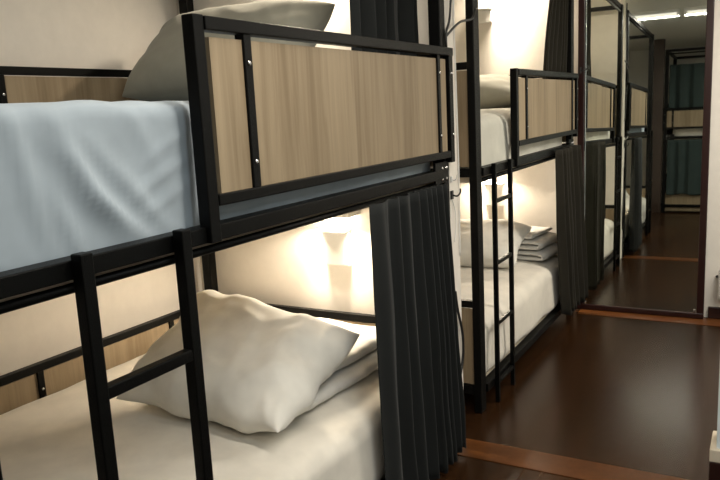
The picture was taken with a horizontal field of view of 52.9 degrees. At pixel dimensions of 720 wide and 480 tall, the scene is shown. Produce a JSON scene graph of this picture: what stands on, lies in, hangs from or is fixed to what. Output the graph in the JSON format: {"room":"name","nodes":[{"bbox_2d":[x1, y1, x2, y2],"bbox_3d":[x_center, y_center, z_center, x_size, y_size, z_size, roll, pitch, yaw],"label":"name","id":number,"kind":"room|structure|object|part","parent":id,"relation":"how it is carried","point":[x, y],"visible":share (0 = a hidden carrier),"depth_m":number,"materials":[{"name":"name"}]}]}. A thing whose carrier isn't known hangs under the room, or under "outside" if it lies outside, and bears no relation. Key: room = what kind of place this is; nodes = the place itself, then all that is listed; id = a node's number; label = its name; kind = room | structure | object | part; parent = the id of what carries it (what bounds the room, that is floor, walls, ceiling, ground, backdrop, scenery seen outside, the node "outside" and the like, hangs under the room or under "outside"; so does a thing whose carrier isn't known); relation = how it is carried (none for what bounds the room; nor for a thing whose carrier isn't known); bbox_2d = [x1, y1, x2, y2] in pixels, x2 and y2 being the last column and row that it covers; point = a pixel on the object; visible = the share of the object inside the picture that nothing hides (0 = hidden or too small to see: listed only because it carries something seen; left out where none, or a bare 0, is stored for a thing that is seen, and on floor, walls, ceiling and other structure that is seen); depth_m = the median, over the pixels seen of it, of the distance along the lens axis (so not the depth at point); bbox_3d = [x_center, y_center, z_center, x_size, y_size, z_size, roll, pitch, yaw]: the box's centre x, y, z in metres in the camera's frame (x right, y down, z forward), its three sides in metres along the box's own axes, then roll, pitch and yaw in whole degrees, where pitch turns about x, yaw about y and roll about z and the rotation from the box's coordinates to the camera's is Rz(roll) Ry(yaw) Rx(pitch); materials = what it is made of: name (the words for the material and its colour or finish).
{"room":"dormitory","nodes":[
{"label":"dormitory","id":0,"kind":"room"},
{"bbox_2d":[0,0,202,375],"bbox_3d":[-1.668,-0.121,2.298,0.100,2.460,7.950,3,12,29],"label":"wall","id":1,"kind":"structure","parent":0,"point":[86,34],"depth_m":3.04,"materials":[{"name":"white paint"}]},
{"bbox_2d":[176,0,463,389],"bbox_3d":[-0.220,-0.380,3.335,1.392,2.460,0.095,3,12,29],"label":"wall","id":2,"kind":"structure","parent":0,"point":[287,268],"depth_m":3.37,"materials":[{"name":"white paint"}]},
{"bbox_2d":[315,219,351,265],"bbox_3d":[-0.118,0.011,3.257,0.150,0.218,0.074,3,12,29],"label":"wall shelf","id":3,"kind":"object","parent":2,"relation":"attached to","point":[336,242],"visible":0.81,"depth_m":3.26,"materials":[{"name":"white plastic"}]},
{"bbox_2d":[324,219,332,228],"bbox_3d":[-0.142,-0.075,3.264,0.033,0.048,0.022,3,12,29],"label":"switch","id":4,"kind":"object","parent":3,"relation":"attached to","point":[328,224],"depth_m":3.26,"materials":[{"name":"white plastic"}]},
{"bbox_3d":[-0.105,0.036,3.282,0.140,0.160,0.029,3,12,29],"label":"shelf plate","id":5,"kind":"part","parent":3,"relation":"part of","materials":[{"name":"white plastic"}]},
{"bbox_2d":[330,210,360,219],"bbox_3d":[-0.135,-0.120,3.215,0.260,0.062,0.117,3,12,29],"label":"reading lamp","id":6,"kind":"object","parent":2,"relation":"attached to","point":[354,214],"visible":0.34,"depth_m":3.13,"materials":[{"name":"white plastic"}]},
{"bbox_2d":[330,215,356,219],"bbox_3d":[-0.140,-0.104,3.208,0.244,0.010,0.082,3,12,29],"label":"diffuser","id":7,"kind":"object","parent":6,"relation":"attached to","point":[343,217],"depth_m":3.13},
{"bbox_2d":[445,0,454,135],"bbox_3d":[0.349,-0.933,2.852,0.017,1.061,0.121,1,11,23],"label":"cable","id":8,"kind":"object","parent":2,"relation":"attached to","point":[450,1],"visible":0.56,"depth_m":2.85,"materials":[{"name":"black plastic"}]},
{"bbox_2d":[450,188,460,199],"bbox_3d":[0.396,-0.190,2.980,0.045,0.045,0.022,3,12,29],"label":"wall hook","id":9,"kind":"object","parent":2,"relation":"attached to","point":[452,195],"visible":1,"depth_m":2.98,"materials":[{"name":"black metal"}]},
{"bbox_3d":[0.380,-0.186,2.990,0.008,0.036,0.022,3,12,29],"label":"hook plate","id":10,"kind":"part","parent":9,"relation":"part of","materials":[{"name":"black metal"}]},
{"bbox_2d":[452,200,456,241],"bbox_3d":[0.393,-0.081,3.022,0.006,0.182,0.035,4,12,34],"label":"cable","id":11,"kind":"object","parent":9,"relation":"hanging from","point":[452,200],"visible":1,"depth_m":3.03,"materials":[{"name":"white plastic"}]},
{"bbox_2d":[453,0,460,255],"bbox_3d":[0.399,-0.548,2.990,0.013,1.250,0.006,-12,14,-41],"label":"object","id":12,"kind":"object","parent":2,"relation":"attached to","point":[453,0],"visible":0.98,"depth_m":3.00,"materials":[{"name":"white plastic"}]},
{"bbox_2d":[455,291,464,370],"bbox_3d":[0.430,0.399,3.122,0.015,0.383,0.079,3,12,29],"label":"cable","id":13,"kind":"object","parent":2,"relation":"attached to","point":[457,306],"visible":0.73,"depth_m":3.14,"materials":[{"name":"black rubber"}]},
{"bbox_2d":[437,309,719,479],"bbox_3d":[0.196,1.206,1.512,4.230,0.060,7.950,3,12,29],"label":"floor","id":14,"kind":"structure","parent":0,"point":[637,394],"depth_m":3.48,"materials":[{"name":"brown wood"}]},
{"bbox_2d":[0,0,454,479],"bbox_3d":[-0.700,-0.104,2.354,1.356,2.310,2.093,3,12,29],"label":"bunk bed","id":15,"kind":"object","parent":14,"relation":"on","point":[267,119],"visible":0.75,"depth_m":1.92,"materials":[{"name":"black metal"}]},
{"bbox_3d":[-0.663,0.103,1.182,0.050,2.310,0.050,3,12,29],"label":"post","id":16,"kind":"part","parent":15,"relation":"part of","materials":[{"name":"black"}]},
{"bbox_3d":[-1.284,-0.379,2.625,0.018,0.423,1.985,3,12,29],"label":"panel","id":17,"kind":"part","parent":15,"relation":"part of","materials":[{"name":"brown wood"}]},
{"bbox_3d":[-1.283,-0.395,2.621,0.030,0.457,1.985,3,12,29],"label":"frame","id":18,"kind":"part","parent":15,"relation":"part of","materials":[{"name":"black metal"}]},
{"bbox_3d":[-1.229,0.689,2.815,0.018,0.371,1.985,3,12,29],"label":"panel","id":19,"kind":"part","parent":15,"relation":"part of","materials":[{"name":"brown wood"}]},
{"bbox_3d":[-1.228,0.673,2.811,0.030,0.405,1.985,3,12,29],"label":"frame","id":20,"kind":"part","parent":15,"relation":"part of","materials":[{"name":"black metal"}]},
{"bbox_2d":[0,354,384,479],"bbox_3d":[-0.652,0.760,2.504,1.256,0.324,1.940,3,12,29],"label":"mattress","id":21,"kind":"object","parent":15,"relation":"on","point":[50,437],"visible":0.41,"depth_m":2.33,"materials":[{"name":"white fabric"}]},
{"bbox_2d":[116,290,359,433],"bbox_3d":[-0.431,0.402,2.525,0.704,0.365,0.526,3,12,29],"label":"pillow","id":22,"kind":"object","parent":21,"relation":"on","point":[265,366],"visible":0.84,"depth_m":2.38,"materials":[{"name":"white fabric"}]},
{"bbox_2d":[305,318,377,411],"bbox_3d":[-0.260,0.454,2.839,0.638,0.131,0.685,4,12,34],"label":"folded blanket","id":23,"kind":"object","parent":21,"relation":"on","point":[361,361],"visible":0.18,"depth_m":2.71,"materials":[{"name":"white fabric"}]},
{"bbox_3d":[-0.776,-0.311,3.539,0.050,2.310,0.050,3,12,29],"label":"post","id":24,"kind":"part","parent":15,"relation":"part of","materials":[{"name":"black metal"}]},
{"bbox_2d":[0,100,429,271],"bbox_3d":[-0.707,-0.259,2.325,1.248,0.338,1.940,3,12,29],"label":"mattress","id":25,"kind":"object","parent":15,"relation":"on","point":[76,176],"visible":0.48,"depth_m":1.44,"materials":[{"name":"white fabric"}]},
{"bbox_2d":[122,0,334,100],"bbox_3d":[-0.529,-0.741,2.845,0.824,0.372,0.390,3,12,29],"label":"pillow","id":26,"kind":"object","parent":25,"relation":"on","point":[159,74],"visible":0.53,"depth_m":2.76,"materials":[{"name":"white fabric"}]},
{"bbox_3d":[-0.162,-0.049,2.055,0.020,0.019,2.025,3,12,29],"label":"curtain rod","id":27,"kind":"part","parent":15,"relation":"part of","materials":[{"name":"black metal"}]},
{"bbox_3d":[-0.157,-0.089,2.044,0.045,0.038,1.989,3,12,29],"label":"rail","id":28,"kind":"part","parent":15,"relation":"part of","materials":[{"name":"black metal"}]},
{"bbox_3d":[-0.002,-0.374,2.255,0.040,0.509,1.488,3,12,29],"label":"guard frame","id":29,"kind":"part","parent":15,"relation":"part of","materials":[{"name":"black metal"}]},
{"bbox_3d":[-0.185,0.520,3.372,1.215,0.405,0.028,3,12,29],"label":"headboard frame","id":30,"kind":"part","parent":15,"relation":"part of","materials":[{"name":"black metal"}]},
{"bbox_3d":[-0.004,-0.404,2.252,0.017,0.356,1.377,3,12,29],"label":"guard panel","id":31,"kind":"part","parent":15,"relation":"part of","materials":[{"name":"brown wood"}]},
{"bbox_3d":[-0.184,0.537,3.375,1.215,0.369,0.018,3,12,29],"label":"headboard panel","id":32,"kind":"part","parent":15,"relation":"part of","materials":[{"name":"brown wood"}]},
{"bbox_2d":[349,0,418,55],"bbox_3d":[0.078,-0.911,2.622,0.084,0.765,0.544,3,12,29],"label":"curtain","id":33,"kind":"object","parent":15,"relation":"hanging from","point":[397,20],"visible":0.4,"depth_m":2.61,"materials":[{"name":"black fabric"}]},
{"bbox_2d":[369,184,465,479],"bbox_3d":[0.230,0.380,2.645,0.080,1.113,0.662,3,12,29],"label":"curtain","id":34,"kind":"object","parent":15,"relation":"hanging from","point":[422,403],"visible":1,"depth_m":2.59,"materials":[{"name":"black fabric"}]},
{"bbox_3d":[-0.239,-0.548,3.181,1.215,0.457,0.028,3,12,29],"label":"headboard frame","id":35,"kind":"part","parent":15,"relation":"part of","materials":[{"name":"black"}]},
{"bbox_3d":[0.328,-0.258,2.923,0.050,2.310,0.050,3,12,29],"label":"post","id":36,"kind":"part","parent":15,"relation":"part of","materials":[{"name":"black metal"}]},
{"bbox_2d":[447,8,476,35],"bbox_3d":[0.422,-0.886,2.937,0.033,0.139,0.315,3,12,31],"label":"cable","id":37,"kind":"object","parent":15,"relation":"attached to","point":[475,9],"visible":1,"depth_m":2.92,"materials":[{"name":"black rubber"}]},
{"bbox_2d":[456,0,578,413],"bbox_3d":[0.406,-0.508,4.304,1.348,2.310,1.848,3,12,29],"label":"bunk bed","id":38,"kind":"object","parent":14,"relation":"on","point":[541,109],"visible":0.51,"depth_m":3.49,"materials":[{"name":"black metal"}]},
{"bbox_3d":[-0.057,-0.580,3.505,1.243,0.457,0.028,3,12,29],"label":"footboard frame","id":39,"kind":"part","parent":38,"relation":"part of","materials":[{"name":"black metal"}]},
{"bbox_3d":[-0.056,-0.562,3.508,1.243,0.421,0.018,3,12,29],"label":"footboard panel","id":40,"kind":"part","parent":38,"relation":"part of","materials":[{"name":"brown wood"}]},
{"bbox_3d":[-0.044,-0.327,3.548,1.247,0.038,0.037,3,12,29],"label":"rail","id":41,"kind":"part","parent":38,"relation":"part of","materials":[{"name":"black metal"}]},
{"bbox_3d":[-0.004,0.454,3.689,1.243,0.405,0.028,3,12,29],"label":"footboard frame","id":42,"kind":"part","parent":38,"relation":"part of","materials":[{"name":"black metal"}]},
{"bbox_3d":[-0.003,0.472,3.692,1.243,0.369,0.018,3,12,29],"label":"footboard panel","id":43,"kind":"part","parent":38,"relation":"part of","materials":[{"name":"brown wood"}]},
{"bbox_3d":[0.007,0.683,3.728,1.247,0.040,0.037,3,12,29],"label":"rail","id":44,"kind":"part","parent":38,"relation":"part of","materials":[{"name":"black metal"}]},
{"bbox_3d":[0.516,-0.324,3.240,0.036,2.310,0.070,3,12,29],"label":"post","id":45,"kind":"part","parent":38,"relation":"part of","materials":[{"name":"black"}]},
{"bbox_2d":[460,254,559,371],"bbox_3d":[0.454,0.345,4.449,1.254,0.344,1.690,3,12,29],"label":"mattress","id":46,"kind":"object","parent":38,"relation":"on","point":[536,283],"visible":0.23,"depth_m":4.10,"materials":[{"name":"white fabric"}]},
{"bbox_2d":[460,219,470,266],"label":"pillow","id":47,"kind":"object","parent":46,"relation":"on","point":[465,231],"depth_m":4.48,"materials":[{"name":"white fabric"}]},
{"bbox_2d":[513,221,531,265],"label":"pillow","id":48,"kind":"object","parent":46,"relation":"on","point":[521,231],"depth_m":4.53,"materials":[{"name":"white fabric"}]},
{"bbox_2d":[517,226,557,260],"bbox_3d":[1.016,0.009,4.801,0.580,0.173,0.410,4,12,35],"label":"folded blanket","id":49,"kind":"object","parent":46,"relation":"on","point":[539,244],"visible":0.29,"depth_m":4.59,"materials":[{"name":"white fabric"}]},
{"bbox_2d":[459,107,561,167],"bbox_3d":[0.396,-0.601,4.286,1.230,0.321,1.690,3,12,29],"label":"mattress","id":50,"kind":"object","parent":38,"relation":"on","point":[495,122],"visible":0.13,"depth_m":3.61,"materials":[{"name":"white fabric"}]},
{"bbox_2d":[480,74,520,108],"bbox_3d":[0.659,-0.946,4.709,0.884,0.244,0.424,3,12,29],"label":"pillow","id":51,"kind":"object","parent":50,"relation":"on","point":[494,89],"visible":0.19,"depth_m":4.42,"materials":[{"name":"white fabric"}]},
{"bbox_3d":[0.948,-0.418,4.009,0.020,0.019,1.780,3,12,29],"label":"curtain rod","id":52,"kind":"part","parent":38,"relation":"part of","materials":[{"name":"black metal"}]},
{"bbox_3d":[1.004,0.552,4.178,0.045,0.040,1.704,3,12,29],"label":"rail","id":53,"kind":"part","parent":38,"relation":"part of","materials":[{"name":"black metal"}]},
{"bbox_3d":[0.953,-0.458,3.998,0.045,0.038,1.704,3,12,29],"label":"rail","id":54,"kind":"part","parent":38,"relation":"part of","materials":[{"name":"black metal"}]},
{"bbox_3d":[1.089,-0.725,4.177,0.040,0.487,1.323,3,12,29],"label":"guard frame","id":55,"kind":"part","parent":38,"relation":"part of","materials":[{"name":"black metal"}]},
{"bbox_3d":[1.087,-0.765,4.173,0.017,0.314,1.212,3,12,29],"label":"guard panel","id":56,"kind":"part","parent":38,"relation":"part of","materials":[{"name":"brown wood"}]},
{"bbox_2d":[542,0,568,79],"bbox_3d":[1.175,-1.248,4.399,0.083,0.836,0.503,3,12,29],"label":"curtain","id":57,"kind":"object","parent":38,"relation":"hanging from","point":[556,38],"visible":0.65,"depth_m":4.38,"materials":[{"name":"black fabric"}]},
{"bbox_3d":[1.378,-0.638,4.754,0.036,2.310,0.070,3,12,29],"label":"post","id":58,"kind":"part","parent":38,"relation":"part of","materials":[{"name":"black metal"}]},
{"bbox_2d":[555,145,587,315],"bbox_3d":[1.338,-0.066,4.581,0.101,1.040,0.619,3,12,29],"label":"curtain","id":59,"kind":"object","parent":38,"relation":"hanging from","point":[570,214],"visible":1,"depth_m":4.50,"materials":[{"name":"black fabric"}]},
{"bbox_2d":[457,438,687,479],"bbox_3d":[0.829,0.899,2.868,0.995,0.003,0.155,3,12,29],"label":"trim","id":60,"kind":"structure","parent":14,"relation":"on","point":[575,468],"depth_m":2.90,"materials":[{"name":"brown wood"}]},
{"bbox_2d":[454,0,719,316],"bbox_3d":[2.038,-0.727,4.640,4.030,2.460,0.120,3,12,29],"label":"wall","id":61,"kind":"structure","parent":0,"point":[515,35],"depth_m":5.00,"materials":[{"name":"white paint"}]},
{"bbox_2d":[478,2,492,23],"bbox_3d":[0.842,-1.581,5.029,0.150,0.143,0.074,3,12,29],"label":"wall shelf","id":62,"kind":"object","parent":61,"relation":"attached to","point":[484,14],"visible":0.56,"depth_m":5.03,"materials":[{"name":"white plastic"}]},
{"bbox_3d":[0.854,-1.557,5.054,0.140,0.085,0.029,3,12,29],"label":"shelf plate","id":63,"kind":"part","parent":62,"relation":"part of","materials":[{"name":"white plastic"}]},
{"bbox_2d":[482,179,504,205],"bbox_3d":[0.961,-0.352,5.216,0.150,0.218,0.074,3,12,29],"label":"wall lamp","id":64,"kind":"object","parent":61,"relation":"attached to","point":[488,185],"visible":0.68,"depth_m":5.22,"materials":[{"name":"white plastic"}]},
{"bbox_3d":[0.973,-0.328,5.241,0.140,0.160,0.029,3,12,29],"label":"shelf plate","id":65,"kind":"part","parent":64,"relation":"part of","materials":[{"name":"white plastic"}]},
{"bbox_2d":[577,0,714,318],"bbox_3d":[1.813,-0.671,4.667,0.800,2.356,0.036,3,10,29],"label":"wall mirror","id":66,"kind":"object","parent":61,"relation":"attached to","point":[645,88],"visible":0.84,"depth_m":4.67,"materials":[{"name":"clear glass"}]},
{"bbox_3d":[1.860,0.473,4.850,0.800,0.036,0.032,3,10,28],"label":"frame rail","id":67,"kind":"part","parent":66,"relation":"part of","materials":[{"name":"black wood"}]},
{"bbox_2d":[577,309,719,326],"bbox_3d":[2.384,0.529,4.505,1.990,0.003,0.160,3,12,29],"label":"trim","id":68,"kind":"structure","parent":61,"relation":"attached to","point":[705,321],"depth_m":4.74,"materials":[{"name":"brown wood"}]},
{"bbox_2d":[708,306,719,318],"bbox_3d":[3.036,0.505,4.245,1.800,0.075,0.022,3,12,29],"label":"baseboard","id":69,"kind":"structure","parent":61,"relation":"attached to","point":[713,312],"depth_m":4.66,"materials":[{"name":"black wood"}]},
{"bbox_2d":[716,270,719,301],"bbox_3d":[2.293,0.289,4.587,0.079,0.230,0.080,3,12,29],"label":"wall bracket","id":70,"kind":"object","parent":61,"relation":"attached to","point":[717,276],"visible":1,"depth_m":4.58,"materials":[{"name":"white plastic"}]},
{"bbox_2d":[716,367,719,448],"bbox_3d":[1.935,-0.255,2.020,1.617,2.460,0.130,3,12,29],"label":"wall pier","id":71,"kind":"object","parent":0,"point":[718,418],"depth_m":2.52,"materials":[{"name":"white paint"}]},
{"bbox_2d":[709,431,719,462],"bbox_3d":[1.979,0.775,2.210,1.637,0.047,0.168,3,12,29],"label":"trim","id":72,"kind":"structure","parent":71,"relation":"attached to","point":[714,456],"depth_m":2.54,"materials":[{"name":"beige"}]},
{"bbox_2d":[709,461,719,479],"bbox_3d":[1.984,0.876,2.228,1.637,0.158,0.168,3,12,29],"label":"baseboard","id":73,"kind":"object","parent":71,"relation":"attached to","point":[714,468],"visible":0.44,"depth_m":2.54,"materials":[{"name":"black wood"}]}
]}

